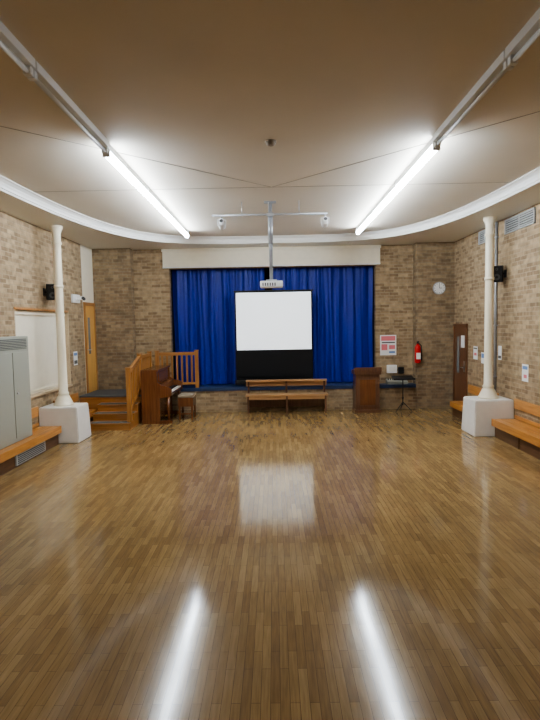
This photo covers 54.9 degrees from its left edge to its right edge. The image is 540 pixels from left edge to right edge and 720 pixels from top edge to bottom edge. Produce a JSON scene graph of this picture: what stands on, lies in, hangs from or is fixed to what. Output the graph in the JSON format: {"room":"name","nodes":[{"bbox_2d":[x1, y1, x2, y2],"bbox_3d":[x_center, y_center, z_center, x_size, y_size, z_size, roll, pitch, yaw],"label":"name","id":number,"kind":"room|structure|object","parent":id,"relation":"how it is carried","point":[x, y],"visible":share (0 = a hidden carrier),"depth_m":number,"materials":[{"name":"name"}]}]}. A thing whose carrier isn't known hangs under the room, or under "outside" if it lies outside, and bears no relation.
{"room":"community hall","nodes":[
{"label":"community hall","id":0,"kind":"room"},
{"bbox_2d":[0,211,93,428],"bbox_3d":[-4.422,-0.137,3.583,0.200,4.150,19.100,-1,4,1],"label":"wall","id":1,"kind":"structure","parent":0,"point":[26,249],"depth_m":9.72,"materials":[{"name":"brick"}]},
{"bbox_2d":[13,307,72,397],"bbox_3d":[-4.307,-0.167,9.894,0.160,1.600,2.300,-1,4,1],"label":"window","id":2,"kind":"structure","parent":1,"relation":"in","point":[39,325],"depth_m":9.91,"materials":[{"name":"beige paint"}]},
{"bbox_2d":[43,284,54,299],"bbox_3d":[-4.163,-1.290,9.857,0.256,0.317,0.220,-3,4,-26],"label":"loudspeaker","id":3,"kind":"object","parent":1,"relation":"attached to","point":[49,292],"visible":0.87,"depth_m":9.79,"materials":[{"name":"black plastic"}]},
{"bbox_2d":[73,351,77,364],"bbox_3d":[-4.248,-0.037,11.366,0.008,0.300,0.220,-1,4,1],"label":"notice sheet","id":4,"kind":"object","parent":1,"relation":"attached to","point":[75,356],"visible":1,"depth_m":11.35,"materials":[{"name":"white paper"}]},
{"bbox_2d":[71,294,85,302],"bbox_3d":[-4.157,-1.342,11.367,0.235,0.180,0.400,-1,4,1],"label":"security camera","id":5,"kind":"object","parent":1,"relation":"attached to","point":[75,298],"visible":1,"depth_m":11.33,"materials":[{"name":"white plastic"}]},
{"bbox_2d":[83,302,97,392],"bbox_3d":[-4.208,-0.300,12.290,0.080,2.100,0.700,-1,4,1],"label":"door","id":6,"kind":"structure","parent":1,"relation":"in","point":[88,308],"depth_m":12.27,"materials":[{"name":"brown wood"}]},
{"bbox_2d":[92,248,136,389],"bbox_3d":[-3.791,-0.691,12.772,0.920,4.000,0.280,-1,4,1],"label":"wall","id":7,"kind":"structure","parent":0,"point":[113,269],"depth_m":12.61,"materials":[{"name":"brick"}]},
{"bbox_2d":[171,270,175,378],"bbox_3d":[-2.577,-0.833,13.444,0.240,4.150,0.700,-1,4,1],"label":"wall","id":8,"kind":"structure","parent":0,"point":[173,329],"depth_m":13.22,"materials":[{"name":"black brick"}]},
{"bbox_2d":[183,382,352,386],"bbox_3d":[0.114,0.898,13.440,5.070,0.600,0.900,-1,4,1],"label":"floor","id":9,"kind":"structure","parent":0,"point":[329,382],"depth_m":13.17,"materials":[{"name":"blue paint"}]},
{"bbox_2d":[233,289,312,385],"bbox_3d":[0.101,-0.544,12.862,1.955,2.355,0.260,-1,4,1],"label":"projection screen","id":10,"kind":"object","parent":9,"relation":"on","point":[274,328],"visible":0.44,"depth_m":12.85,"materials":[{"name":"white fabric"}]},
{"bbox_2d":[264,268,271,289],"bbox_3d":[0.106,-0.907,13.820,8.700,4.150,0.100,-1,4,1],"label":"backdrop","id":11,"kind":"structure","parent":0,"point":[266,270],"depth_m":13.68,"materials":[{"name":"black fabric"}]},
{"bbox_2d":[0,408,539,719],"bbox_3d":[0.069,1.879,4.085,9.100,0.100,19.900,-1,4,1],"label":"floor","id":12,"kind":"structure","parent":0,"point":[300,564],"depth_m":4.41,"materials":[{"name":"brown wood"}]},
{"bbox_2d":[0,406,61,475],"bbox_3d":[-4.064,1.536,4.324,0.435,0.700,10.360,-1,4,1],"label":"built-in bench","id":13,"kind":"object","parent":12,"relation":"on","point":[43,438],"visible":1,"depth_m":8.38,"materials":[{"name":"orange wood"}]},
{"bbox_2d":[0,336,32,449],"bbox_3d":[-4.092,0.474,8.006,0.270,1.653,1.250,-1,4,1],"label":"tall cabinet","id":14,"kind":"object","parent":13,"relation":"on","point":[15,395],"visible":1,"depth_m":8.09,"materials":[{"name":"grey metal"}]},
{"bbox_2d":[39,225,90,442],"bbox_3d":[-3.899,-0.485,9.734,0.729,4.000,0.669,-1,4,1],"label":"column","id":15,"kind":"structure","parent":12,"relation":"on","point":[73,418],"depth_m":9.63,"materials":[{"name":"white paint"}]},
{"bbox_2d":[53,392,97,421],"bbox_3d":[-4.014,1.099,10.809,0.435,0.700,1.240,-1,4,1],"label":"built-in bench","id":16,"kind":"object","parent":12,"relation":"on","point":[74,397],"visible":0.16,"depth_m":11.18,"materials":[{"name":"orange wood"}]},
{"bbox_2d":[79,351,151,430],"bbox_3d":[-3.538,0.621,11.635,1.390,1.525,2.090,-1,4,1],"label":"stairs","id":17,"kind":"structure","parent":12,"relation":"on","point":[118,409],"depth_m":11.23,"materials":[{"name":"brown wood"}]},
{"bbox_2d":[140,365,182,423],"bbox_3d":[-2.453,0.757,11.932,0.660,1.175,1.370,-1,4,1],"label":"upright piano","id":18,"kind":"object","parent":12,"relation":"on","point":[158,388],"visible":0.95,"depth_m":11.28,"materials":[{"name":"brown wood"}]},
{"bbox_2d":[178,393,195,419],"bbox_3d":[-1.897,1.055,11.933,0.340,0.560,0.460,-1,4,1],"label":"stool","id":19,"kind":"object","parent":12,"relation":"on","point":[184,399],"visible":1,"depth_m":11.72,"materials":[{"name":"brown wood"}]},
{"bbox_2d":[245,379,327,413],"bbox_3d":[0.400,0.869,12.451,1.950,0.780,0.415,-1,4,1],"label":"wooden bench","id":20,"kind":"object","parent":12,"relation":"on","point":[286,399],"visible":1,"depth_m":12.59,"materials":[{"name":"brown wood"}]},
{"bbox_2d":[172,383,415,411],"bbox_3d":[0.129,0.938,12.836,6.850,0.600,0.308,-1,4,1],"label":"stage platform","id":21,"kind":"object","parent":12,"relation":"on","point":[340,396],"depth_m":12.70,"materials":[{"name":"beige brick"}]},
{"bbox_2d":[154,350,198,387],"bbox_3d":[-2.265,0.223,12.706,1.070,0.930,0.110,-1,4,1],"label":"guard rail","id":22,"kind":"object","parent":21,"relation":"on","point":[157,352],"depth_m":12.68,"materials":[{"name":"brown wood"}]},
{"bbox_2d":[352,367,381,412],"bbox_3d":[2.291,0.692,12.378,0.640,1.075,0.480,-1,4,1],"label":"lectern","id":23,"kind":"object","parent":12,"relation":"on","point":[366,380],"visible":1,"depth_m":12.18,"materials":[{"name":"brown wood"}]},
{"bbox_2d":[391,375,414,411],"bbox_3d":[3.153,0.794,12.368,0.500,0.834,0.391,-1,4,1],"label":"music stand","id":24,"kind":"object","parent":12,"relation":"on","point":[401,377],"visible":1,"depth_m":12.31,"materials":[{"name":"black metal"}]},
{"bbox_2d":[450,384,498,419],"bbox_3d":[4.240,0.945,10.886,0.435,0.700,1.540,-1,4,1],"label":"built-in bench","id":25,"kind":"object","parent":12,"relation":"on","point":[457,406],"visible":0.29,"depth_m":11.29,"materials":[{"name":"orange wood"}]},
{"bbox_2d":[461,216,513,436],"bbox_3d":[4.050,-0.623,9.665,0.729,4.000,0.669,-1,4,1],"label":"column","id":26,"kind":"structure","parent":12,"relation":"on","point":[478,412],"depth_m":9.56,"materials":[{"name":"white paint"}]},
{"bbox_2d":[491,398,539,459],"bbox_3d":[4.190,1.393,4.252,0.435,0.700,10.360,-1,4,1],"label":"built-in bench","id":27,"kind":"object","parent":12,"relation":"on","point":[525,437],"visible":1,"depth_m":8.69,"materials":[{"name":"orange wood"}]},
{"bbox_2d":[0,0,539,236],"bbox_3d":[-0.008,-2.361,3.800,9.100,0.100,19.900,-1,4,1],"label":"ceiling","id":28,"kind":"structure","parent":0,"point":[201,85],"depth_m":4.90,"materials":[{"name":"paint"}]},
{"bbox_2d":[0,21,109,153],"bbox_3d":[-1.841,-2.164,3.075,0.100,0.130,5.380,-1,4,1],"label":"light","id":29,"kind":"object","parent":28,"relation":"attached to","point":[9,43],"visible":1,"depth_m":4.21,"materials":[{"name":"white metal"}]},
{"bbox_2d":[103,145,188,237],"bbox_3d":[-1.800,-2.515,8.464,0.080,0.155,5.400,-1,4,1],"label":"light","id":30,"kind":"object","parent":28,"relation":"attached to","point":[112,156],"visible":0.94,"depth_m":7.26,"materials":[{"name":"white plastic"}]},
{"bbox_2d":[0,111,539,191],"bbox_3d":[0.010,-2.455,5.974,7.206,0.004,3.557,-1,4,1],"label":"trim","id":31,"kind":"structure","parent":28,"relation":"attached to","point":[538,111],"depth_m":7.02,"materials":[{"name":"beige"}]},
{"bbox_2d":[265,139,275,146],"bbox_3d":[0.009,-2.421,5.810,0.120,0.050,0.120,-1,4,1],"label":"smoke detector","id":32,"kind":"object","parent":28,"relation":"attached to","point":[270,142],"visible":1,"depth_m":5.77,"materials":[{"name":"beige"}]},
{"bbox_2d":[212,202,329,229],"bbox_3d":[0.009,-2.419,8.667,1.950,0.437,0.232,-1,4,1],"label":"bar","id":33,"kind":"object","parent":28,"relation":"attached to","point":[324,223],"visible":1,"depth_m":8.62,"materials":[{"name":"grey metal"}]},
{"bbox_2d":[260,201,282,287],"bbox_3d":[0.013,-1.932,8.751,0.380,1.420,0.328,-1,4,1],"label":"ceiling projector","id":34,"kind":"object","parent":28,"relation":"hanging from","point":[269,283],"depth_m":8.68,"materials":[{"name":"white metal"}]},
{"bbox_2d":[356,136,439,234],"bbox_3d":[1.859,-2.578,8.432,0.080,0.155,5.400,-1,4,1],"label":"light","id":35,"kind":"object","parent":28,"relation":"attached to","point":[429,150],"visible":0.94,"depth_m":7.20,"materials":[{"name":"white plastic"}]},
{"bbox_2d":[433,8,539,146],"bbox_3d":[1.818,-2.227,3.043,0.100,0.130,5.380,-1,4,1],"label":"light","id":36,"kind":"object","parent":28,"relation":"attached to","point":[506,61],"visible":1,"depth_m":4.17,"materials":[{"name":"white metal"}]},
{"bbox_2d":[133,245,412,382],"bbox_3d":[0.099,-0.850,12.972,8.700,4.150,0.200,-1,4,1],"label":"wall","id":37,"kind":"structure","parent":0,"point":[393,278],"depth_m":12.84,"materials":[{"name":"brick"}]},
{"bbox_2d":[172,268,264,384],"bbox_3d":[-1.270,-0.848,13.157,2.340,2.930,0.176,-1,4,1],"label":"stage curtain","id":38,"kind":"object","parent":37,"relation":"hanging from","point":[203,299],"visible":0.69,"depth_m":13.14,"materials":[{"name":"blue fabric"}]},
{"bbox_2d":[161,245,380,268],"bbox_3d":[0.028,-2.525,12.716,5.360,0.470,0.085,-1,4,1],"label":"pelmet","id":39,"kind":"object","parent":37,"relation":"attached to","point":[339,254],"depth_m":12.70,"materials":[{"name":"beige paint"}]},
{"bbox_2d":[272,266,372,382],"bbox_3d":[1.335,-0.893,13.132,2.530,2.930,0.169,-1,4,1],"label":"stage curtain","id":40,"kind":"object","parent":37,"relation":"hanging from","point":[342,297],"visible":0.61,"depth_m":13.11,"materials":[{"name":"blue fabric"}]},
{"bbox_2d":[380,335,395,354],"bbox_3d":[2.927,-0.368,12.879,0.400,0.500,0.008,-1,4,1],"label":"poster","id":41,"kind":"object","parent":37,"relation":"attached to","point":[387,342],"visible":1,"depth_m":12.88,"materials":[{"name":"white paper"}]},
{"bbox_2d":[387,365,403,373],"bbox_3d":[3.108,0.230,12.873,0.420,0.220,0.096,-1,4,1],"label":"box","id":42,"kind":"object","parent":37,"relation":"attached to","point":[390,368],"visible":1,"depth_m":12.83,"materials":[{"name":"white plastic"}]},
{"bbox_2d":[372,266,374,366],"bbox_3d":[2.762,-0.926,13.398,0.280,4.150,0.700,-1,4,1],"label":"wall","id":43,"kind":"structure","parent":0,"point":[373,266],"depth_m":13.16,"materials":[{"name":"black brick"}]},
{"bbox_2d":[386,379,407,383],"bbox_3d":[3.122,0.523,12.806,0.500,0.125,0.210,-1,4,1],"label":"mixer","id":44,"kind":"object","parent":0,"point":[388,381],"visible":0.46,"depth_m":12.71,"materials":[{"name":"grey plastic"}]},
{"bbox_2d":[413,242,454,408],"bbox_3d":[3.988,-0.827,12.703,0.920,4.000,0.280,-1,4,1],"label":"wall pier","id":45,"kind":"object","parent":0,"point":[433,262],"visible":0.86,"depth_m":12.57,"materials":[{"name":"brick"}]},
{"bbox_2d":[415,341,421,362],"bbox_3d":[3.562,-0.190,12.518,0.168,0.530,0.162,-4,5,-37],"label":"fire extinguisher","id":46,"kind":"object","parent":45,"relation":"attached to","point":[418,349],"visible":1,"depth_m":12.47,"materials":[{"name":"red metal"}]},
{"bbox_2d":[433,282,445,293],"bbox_3d":[4.060,-1.725,12.481,0.300,0.300,0.042,-1,4,1],"label":"round clock","id":47,"kind":"object","parent":45,"relation":"attached to","point":[438,287],"visible":1,"depth_m":12.46,"materials":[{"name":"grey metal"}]},
{"bbox_2d":[454,203,539,427],"bbox_3d":[4.476,-0.291,3.505,0.200,4.150,19.100,-1,4,1],"label":"wall","id":48,"kind":"structure","parent":0,"point":[518,295],"depth_m":9.63,"materials":[{"name":"brick"}]},
{"bbox_2d":[0,167,539,249],"bbox_3d":[-0.009,-2.207,3.384,8.900,0.150,19.050,-1,4,1],"label":"trim","id":49,"kind":"structure","parent":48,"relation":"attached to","point":[16,200],"depth_m":10.45,"materials":[{"name":"white paint"}]},
{"bbox_2d":[453,324,467,400],"bbox_3d":[4.421,0.180,12.156,0.079,2.050,0.860,-1,4,1],"label":"door","id":50,"kind":"structure","parent":48,"relation":"in","point":[460,331],"depth_m":12.13,"materials":[{"name":"brown wood"}]},
{"bbox_2d":[473,346,477,359],"bbox_3d":[4.443,-0.155,11.247,0.008,0.280,0.230,-1,4,1],"label":"notice","id":51,"kind":"object","parent":48,"relation":"attached to","point":[475,348],"visible":1,"depth_m":11.24,"materials":[{"name":"white paper"}]},
{"bbox_2d":[478,229,485,244],"bbox_3d":[4.385,-2.528,10.621,0.030,0.260,0.600,-1,4,1],"label":"air vent grille","id":52,"kind":"object","parent":48,"relation":"in","point":[481,235],"visible":0.51,"depth_m":10.75,"materials":[{"name":"grey"}]},
{"bbox_2d":[481,352,483,363],"bbox_3d":[4.441,-0.042,10.823,0.008,0.230,0.230,-1,4,1],"label":"notice","id":53,"kind":"object","parent":48,"relation":"attached to","point":[482,353],"visible":0.64,"depth_m":10.86,"materials":[{"name":"white paper"}]},
{"bbox_2d":[493,222,498,390],"bbox_3d":[4.392,-1.021,10.121,0.060,3.280,0.080,-1,4,1],"label":"conduit pipe","id":54,"kind":"object","parent":48,"relation":"attached to","point":[496,237],"visible":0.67,"depth_m":10.11,"materials":[{"name":"grey metal"}]},
{"bbox_2d":[498,346,501,359],"bbox_3d":[4.433,-0.138,10.030,0.008,0.270,0.140,-1,4,1],"label":"notice","id":55,"kind":"object","parent":48,"relation":"attached to","point":[499,347],"visible":1,"depth_m":10.02,"materials":[{"name":"white paper"}]},
{"bbox_2d":[494,265,506,281],"bbox_3d":[4.285,-1.614,9.731,0.256,0.317,0.220,1,4,27],"label":"loudspeaker","id":56,"kind":"object","parent":48,"relation":"attached to","point":[498,270],"visible":0.8,"depth_m":9.66,"materials":[{"name":"black plastic"}]},
{"bbox_2d":[504,207,535,234],"bbox_3d":[4.374,-2.427,9.124,0.030,0.260,1.100,-1,4,1],"label":"air vent grille","id":57,"kind":"object","parent":48,"relation":"in","point":[526,218],"visible":1,"depth_m":9.05,"materials":[{"name":"grey"}]},
{"bbox_2d":[522,364,527,381],"bbox_3d":[4.430,0.225,9.032,0.008,0.300,0.220,-1,4,1],"label":"notice","id":58,"kind":"object","parent":48,"relation":"attached to","point":[524,366],"visible":1,"depth_m":9.02,"materials":[{"name":"white paper"}]}
]}

